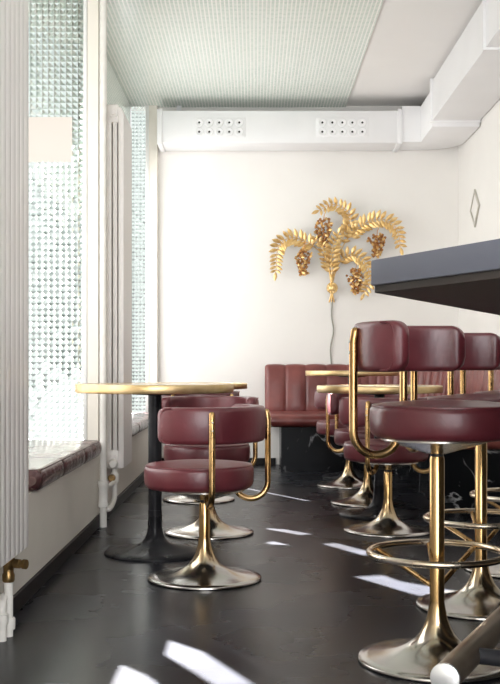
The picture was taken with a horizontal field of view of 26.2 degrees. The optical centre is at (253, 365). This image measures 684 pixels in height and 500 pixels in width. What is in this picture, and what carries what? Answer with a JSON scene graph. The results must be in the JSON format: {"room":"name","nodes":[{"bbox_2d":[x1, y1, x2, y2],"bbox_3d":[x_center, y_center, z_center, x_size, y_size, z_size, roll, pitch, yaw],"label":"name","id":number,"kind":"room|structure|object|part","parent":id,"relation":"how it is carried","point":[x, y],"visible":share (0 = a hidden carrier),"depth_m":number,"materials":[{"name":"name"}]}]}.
{"room":"cafe","nodes":[
{"label":"cafe","id":0,"kind":"room"},
{"bbox_2d":[0,0,157,594],"bbox_3d":[-1.150,-0.672,3.380,0.700,2.985,11.160,0,0,0],"label":"wall","id":1,"kind":"structure","parent":0,"point":[58,511],"depth_m":5.52,"materials":[{"name":"beige paint"}]},
{"bbox_2d":[0,0,28,641],"bbox_3d":[-0.739,-0.300,2.855,0.115,2.240,0.976,0,0,0],"label":"radiator","id":2,"kind":"object","parent":1,"relation":"attached to","point":[14,14],"visible":1,"depth_m":3.15,"materials":[{"name":"metal"}]},
{"bbox_3d":[-0.716,0.598,3.251,0.062,0.030,0.029,0,0,20],"label":"knob","id":3,"kind":"part","parent":2,"relation":"part of","materials":[{"name":"gold metal"}]},
{"bbox_2d":[29,0,86,439],"bbox_3d":[-1.154,-0.866,5.542,0.592,2.572,0.056,0,0,0],"label":"window","id":4,"kind":"structure","parent":1,"relation":"in","point":[57,28],"depth_m":5.54,"materials":[{"name":"clear glass"}]},
{"bbox_3d":[-1.062,-1.163,5.522,0.255,0.230,0.012,0,0,0],"label":"opal pane","id":5,"kind":"part","parent":4,"relation":"part of","materials":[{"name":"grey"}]},
{"bbox_3d":[-1.154,-0.866,5.542,0.592,2.572,0.056,0,0,0],"label":"frame","id":6,"kind":"part","parent":4,"relation":"part of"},
{"bbox_2d":[29,439,101,490],"bbox_3d":[-1.090,0.410,4.650,0.652,0.088,1.580,0,0,0],"label":"window sill","id":7,"kind":"structure","parent":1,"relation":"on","point":[50,460],"depth_m":4.55,"materials":[{"name":"polished burgundy marble"}]},
{"bbox_2d":[13,471,143,615],"bbox_3d":[-0.793,0.790,3.375,0.014,0.060,11.150,0,0,0],"label":"baseboard","id":8,"kind":"structure","parent":1,"relation":"attached to","point":[27,591],"depth_m":4.40,"materials":[{"name":"black"}]},
{"bbox_2d":[98,0,108,527],"bbox_3d":[-0.768,-0.666,5.475,0.058,2.973,0.057,0,0,0],"label":"pipe","id":9,"kind":"object","parent":1,"relation":"attached to","point":[103,484],"visible":1,"depth_m":5.46,"materials":[{"name":"metal"}]},
{"bbox_2d":[107,57,129,123],"bbox_3d":[-1.024,-0.849,7.739,0.006,2.607,2.279,0,0,0],"label":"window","id":10,"kind":"structure","parent":1,"relation":"in","point":[115,93],"depth_m":7.92,"materials":[{"name":"paint"}]},
{"bbox_2d":[107,104,131,511],"bbox_3d":[-0.744,-0.320,5.790,0.107,2.139,0.577,0,0,0],"label":"radiator","id":11,"kind":"object","parent":1,"relation":"attached to","point":[119,131],"visible":0.98,"depth_m":5.71,"materials":[{"name":"metal"}]},
{"bbox_3d":[-0.752,0.592,5.682,0.040,0.039,0.036,0,0,0],"label":"knob","id":12,"kind":"part","parent":11,"relation":"part of","materials":[{"name":"gold metal"}]},
{"bbox_2d":[131,105,148,411],"bbox_3d":[-0.942,-0.866,8.893,0.147,2.572,0.038,0,0,0],"label":"window","id":13,"kind":"structure","parent":1,"relation":"in","point":[139,115],"depth_m":8.90,"materials":[{"name":"clear glass"}]},
{"bbox_3d":[-0.881,-0.866,8.877,0.027,2.572,0.005,0,0,0],"label":"frame","id":14,"kind":"part","parent":13,"relation":"part of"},
{"bbox_2d":[132,412,147,435],"bbox_3d":[-0.880,0.415,7.760,0.232,0.078,2.200,0,0,0],"label":"window sill","id":15,"kind":"structure","parent":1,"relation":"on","point":[140,419],"depth_m":7.52,"materials":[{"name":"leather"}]},
{"bbox_2d":[0,464,499,683],"bbox_3d":[0.100,0.870,3.375,3.400,0.100,11.350,0,0,0],"label":"floor","id":16,"kind":"structure","parent":0,"point":[319,599],"depth_m":3.70,"materials":[{"name":"black"}]},
{"bbox_2d":[75,383,233,561],"bbox_3d":[-0.434,0.449,4.710,0.690,0.742,0.690,0,0,0],"label":"round table","id":17,"kind":"object","parent":16,"relation":"on","point":[154,547],"visible":0.98,"depth_m":4.63,"materials":[{"name":"black metal"}]},
{"bbox_2d":[162,391,239,504],"bbox_3d":[-0.337,0.486,6.582,0.508,0.668,0.473,0,0,-10],"label":"swivel chair","id":18,"kind":"object","parent":16,"relation":"on","point":[177,499],"visible":0.06,"depth_m":6.43,"materials":[{"name":"gold metal"}]},
{"bbox_3d":[-0.320,0.220,6.484,0.508,0.136,0.274,0,0,-10],"label":"backrest","id":19,"kind":"part","parent":18,"relation":"part of","materials":[{"name":"red leather"}]},
{"bbox_2d":[144,404,270,590],"bbox_3d":[-0.192,0.486,4.141,0.473,0.668,0.508,0,0,35],"label":"swivel chair","id":20,"kind":"object","parent":16,"relation":"on","point":[204,480],"visible":1,"depth_m":3.98,"materials":[{"name":"red leather"}]},
{"bbox_3d":[-0.212,0.418,4.155,0.424,0.104,0.424,0,0,35],"label":"seat","id":21,"kind":"part","parent":20,"relation":"part of","materials":[{"name":"red leather"}]},
{"bbox_3d":[-0.190,0.493,4.140,0.310,0.043,0.310,0,0,35],"label":"seat plate","id":22,"kind":"part","parent":20,"relation":"part of","materials":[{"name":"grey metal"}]},
{"bbox_3d":[-0.110,0.220,4.084,0.274,0.136,0.508,0,0,35],"label":"backrest","id":23,"kind":"part","parent":20,"relation":"part of","materials":[{"name":"red leather"}]},
{"bbox_2d":[172,382,246,388],"bbox_3d":[-0.390,0.468,7.200,0.690,0.705,0.690,0,0,0],"label":"round table","id":24,"kind":"object","parent":16,"relation":"on","point":[236,385],"visible":0.15,"depth_m":7.13,"materials":[{"name":"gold metal"}]},
{"bbox_2d":[162,396,258,539],"bbox_3d":[-0.222,0.486,5.278,0.508,0.668,0.473,0,0,20],"label":"swivel chair","id":25,"kind":"object","parent":16,"relation":"on","point":[219,530],"visible":0.48,"depth_m":5.19,"materials":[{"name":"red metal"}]},
{"bbox_3d":[-0.230,0.418,5.255,0.424,0.104,0.424,0,0,20],"label":"seat","id":26,"kind":"part","parent":25,"relation":"part of","materials":[{"name":"red leather"}]},
{"bbox_3d":[-0.188,0.220,5.371,0.508,0.136,0.274,0,0,20],"label":"backrest","id":27,"kind":"part","parent":25,"relation":"part of","materials":[{"name":"red leather"}]},
{"bbox_2d":[314,389,373,488],"bbox_3d":[0.650,0.486,7.372,0.508,0.668,0.473,0,0,-22],"label":"swivel chair","id":28,"kind":"object","parent":16,"relation":"on","point":[348,479],"visible":0.31,"depth_m":7.27,"materials":[{"name":"gold metal"}]},
{"bbox_3d":[0.687,0.220,7.280,0.508,0.136,0.274,0,0,-22],"label":"backrest","id":29,"kind":"part","parent":28,"relation":"part of","materials":[{"name":"red leather"}]},
{"bbox_3d":[0.641,0.418,7.395,0.424,0.104,0.424,0,0,-22],"label":"seat","id":30,"kind":"part","parent":28,"relation":"part of","materials":[{"name":"red leather"}]},
{"bbox_2d":[305,371,398,479],"bbox_3d":[0.725,0.427,7.950,0.690,0.785,0.690,0,0,0],"label":"round table","id":31,"kind":"object","parent":16,"relation":"on","point":[359,473],"visible":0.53,"depth_m":7.75,"materials":[{"name":"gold metal"}]},
{"bbox_2d":[326,393,404,507],"bbox_3d":[0.680,0.486,6.428,0.508,0.668,0.473,0,0,-22],"label":"swivel chair","id":32,"kind":"object","parent":16,"relation":"on","point":[363,498],"visible":0.41,"depth_m":6.36,"materials":[{"name":"gold metal"}]},
{"bbox_3d":[0.689,0.418,6.405,0.424,0.104,0.424,0,0,-22],"label":"seat","id":33,"kind":"part","parent":32,"relation":"part of","materials":[{"name":"red leather"}]},
{"bbox_3d":[0.643,0.220,6.520,0.508,0.136,0.274,0,0,-22],"label":"backrest","id":34,"kind":"part","parent":32,"relation":"part of","materials":[{"name":"red leather"}]},
{"bbox_2d":[317,385,442,519],"bbox_3d":[0.691,0.464,5.920,0.690,0.712,0.690,0,0,0],"label":"round table","id":35,"kind":"object","parent":16,"relation":"on","point":[372,511],"visible":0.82,"depth_m":5.80,"materials":[{"name":"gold metal"}]},
{"bbox_2d":[265,364,499,508],"bbox_3d":[0.877,0.402,7.457,1.575,0.836,2.915,0,0,0],"label":"banquette","id":36,"kind":"object","parent":16,"relation":"on","point":[289,394],"visible":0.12,"depth_m":8.32,"materials":[{"name":"red leather"}]},
{"bbox_3d":[1.309,0.222,7.677,1.205,0.476,3.312,0,0,-27],"label":"backrest","id":37,"kind":"part","parent":36,"relation":"part of","materials":[{"name":"red leather"}]},
{"bbox_3d":[0.828,0.414,7.407,1.475,0.112,2.815,0,0,0],"label":"seat","id":38,"kind":"part","parent":36,"relation":"part of","materials":[{"name":"red leather"}]},
{"bbox_2d":[339,396,431,537],"bbox_3d":[0.665,0.486,5.342,0.508,0.668,0.473,0,0,-16],"label":"swivel chair","id":39,"kind":"object","parent":16,"relation":"on","point":[387,524],"visible":0.62,"depth_m":5.22,"materials":[{"name":"gold metal"}]},
{"bbox_3d":[0.693,0.220,5.247,0.508,0.136,0.274,0,0,-16],"label":"backrest","id":40,"kind":"part","parent":39,"relation":"part of","materials":[{"name":"red leather"}]},
{"bbox_3d":[0.659,0.418,5.366,0.424,0.104,0.424,0,0,-16],"label":"seat","id":41,"kind":"part","parent":39,"relation":"part of","materials":[{"name":"red leather"}]},
{"bbox_3d":[0.666,0.493,5.340,0.310,0.043,0.310,0,0,-16],"label":"seat plate","id":42,"kind":"part","parent":39,"relation":"part of","materials":[{"name":"grey metal"}]},
{"bbox_2d":[349,320,499,682],"bbox_3d":[0.511,0.350,2.989,0.473,0.940,0.499,0,0,30],"label":"bar stool","id":43,"kind":"object","parent":16,"relation":"on","point":[436,428],"visible":0.99,"depth_m":2.91,"materials":[{"name":"red leather"}]},
{"bbox_3d":[0.410,-0.052,3.047,0.239,0.136,0.499,0,0,30],"label":"backrest","id":44,"kind":"part","parent":43,"relation":"part of","materials":[{"name":"red leather"}]},
{"bbox_3d":[0.532,0.146,2.977,0.424,0.104,0.424,0,0,30],"label":"seat","id":45,"kind":"part","parent":43,"relation":"part of","materials":[{"name":"red leather"}]},
{"bbox_3d":[0.509,0.222,2.990,0.310,0.043,0.310,0,0,30],"label":"seat plate","id":46,"kind":"part","parent":43,"relation":"part of","materials":[{"name":"grey metal"}]},
{"bbox_2d":[371,239,499,683],"bbox_3d":[0.945,0.320,3.066,1.491,1.000,3.595,0,0,0],"label":"bar counter","id":47,"kind":"object","parent":16,"relation":"on","point":[467,276],"depth_m":1.79,"materials":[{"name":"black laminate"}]},
{"bbox_2d":[371,239,499,285],"bbox_3d":[0.945,-0.159,3.066,1.491,0.043,3.595,0,0,0],"label":"countertop","id":48,"kind":"structure","parent":47,"relation":"on","point":[482,256],"depth_m":1.65,"materials":[{"name":"grey laminate"}]},
{"bbox_3d":[0.842,0.546,2.967,0.051,0.051,2.400,0,0,25],"label":"foot rail","id":49,"kind":"part","parent":47,"relation":"part of","materials":[{"name":"silver metal"}]},
{"bbox_2d":[410,333,499,620],"bbox_3d":[0.777,0.350,3.669,0.473,0.940,0.499,0,0,30],"label":"bar stool","id":50,"kind":"object","parent":16,"relation":"on","point":[479,597],"visible":0.41,"depth_m":3.65,"materials":[{"name":"gold metal"}]},
{"bbox_3d":[0.798,0.146,3.656,0.424,0.104,0.424,0,0,30],"label":"seat","id":51,"kind":"part","parent":50,"relation":"part of","materials":[{"name":"red leather"}]},
{"bbox_3d":[0.676,-0.052,3.727,0.239,0.136,0.499,0,0,30],"label":"backrest","id":52,"kind":"part","parent":50,"relation":"part of","materials":[{"name":"red leather"}]},
{"bbox_2d":[460,336,499,577],"bbox_3d":[1.069,0.350,4.329,0.473,0.940,0.499,0,0,30],"label":"bar stool","id":53,"kind":"object","parent":16,"relation":"on","point":[494,570],"visible":0.17,"depth_m":4.26,"materials":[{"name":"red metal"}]},
{"bbox_3d":[1.090,0.146,4.316,0.424,0.104,0.424,0,0,30],"label":"seat","id":54,"kind":"part","parent":53,"relation":"part of","materials":[{"name":"red leather"}]},
{"bbox_2d":[130,0,481,108],"bbox_3d":[0.050,-2.215,3.375,3.500,0.100,11.350,0,0,0],"label":"ceiling","id":55,"kind":"structure","parent":0,"point":[410,41],"depth_m":7.33,"materials":[{"name":"paint"}]},
{"bbox_2d":[107,0,382,106],"bbox_3d":[-0.369,-2.159,3.374,2.262,0.012,11.149,0,0,0],"label":"ceiling panel","id":56,"kind":"object","parent":55,"relation":"attached to","point":[161,53],"depth_m":7.29,"materials":[{"name":"tile"}]},
{"bbox_2d":[157,0,499,151],"bbox_3d":[0.461,-1.970,3.420,2.472,0.390,11.040,0,0,0],"label":"air duct","id":57,"kind":"object","parent":55,"relation":"hanging from","point":[466,86],"visible":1,"depth_m":8.59,"materials":[{"name":"white metal"}]},
{"bbox_3d":[-0.278,-1.909,8.598,0.420,0.154,0.008,0,0,0],"label":"nozzle plate","id":58,"kind":"part","parent":57,"relation":"part of","materials":[{"name":"white paint"}]},
{"bbox_3d":[0.706,-1.909,8.598,0.420,0.154,0.008,0,0,0],"label":"nozzle plate","id":59,"kind":"part","parent":57,"relation":"part of","materials":[{"name":"white paint"}]},
{"bbox_2d":[158,106,457,463],"bbox_3d":[0.458,-0.672,9.000,2.684,2.985,0.100,0,0,0],"label":"wall","id":60,"kind":"structure","parent":0,"point":[223,316],"depth_m":8.95,"materials":[{"name":"paint"}]},
{"bbox_2d":[162,458,275,464],"bbox_3d":[-0.303,0.792,8.943,0.966,0.055,0.014,0,0,0],"label":"baseboard","id":61,"kind":"structure","parent":60,"relation":"attached to","point":[260,461],"depth_m":8.94,"materials":[{"name":"black"}]},
{"bbox_2d":[269,197,406,363],"bbox_3d":[0.688,-0.652,8.873,1.138,1.479,0.147,0,0,1],"label":"wall lamp","id":62,"kind":"object","parent":60,"relation":"attached to","point":[332,287],"visible":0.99,"depth_m":8.86,"materials":[{"name":"metal"}]},
{"bbox_3d":[0.646,-0.641,8.919,0.052,0.228,0.050,0,0,0],"label":"stem","id":63,"kind":"part","parent":62,"relation":"part of","materials":[{"name":"metal"}]},
{"bbox_2d":[458,99,499,335],"bbox_3d":[1.750,-0.672,3.375,0.100,2.985,11.150,0,0,0],"label":"wall","id":64,"kind":"structure","parent":0,"point":[479,156],"depth_m":8.07,"materials":[{"name":"paint"}]},
{"bbox_2d":[470,189,479,226],"bbox_3d":[1.692,-1.210,8.240,0.012,0.296,0.340,0,0,0],"label":"wall ornament","id":65,"kind":"object","parent":64,"relation":"attached to","point":[475,207],"visible":1,"depth_m":8.22,"materials":[{"name":"metal"}]},
{"bbox_3d":[1.693,-1.210,8.240,0.006,0.200,0.240,0,0,0],"label":"inset panel","id":66,"kind":"part","parent":65,"relation":"part of","materials":[{"name":"paint"}]}
]}

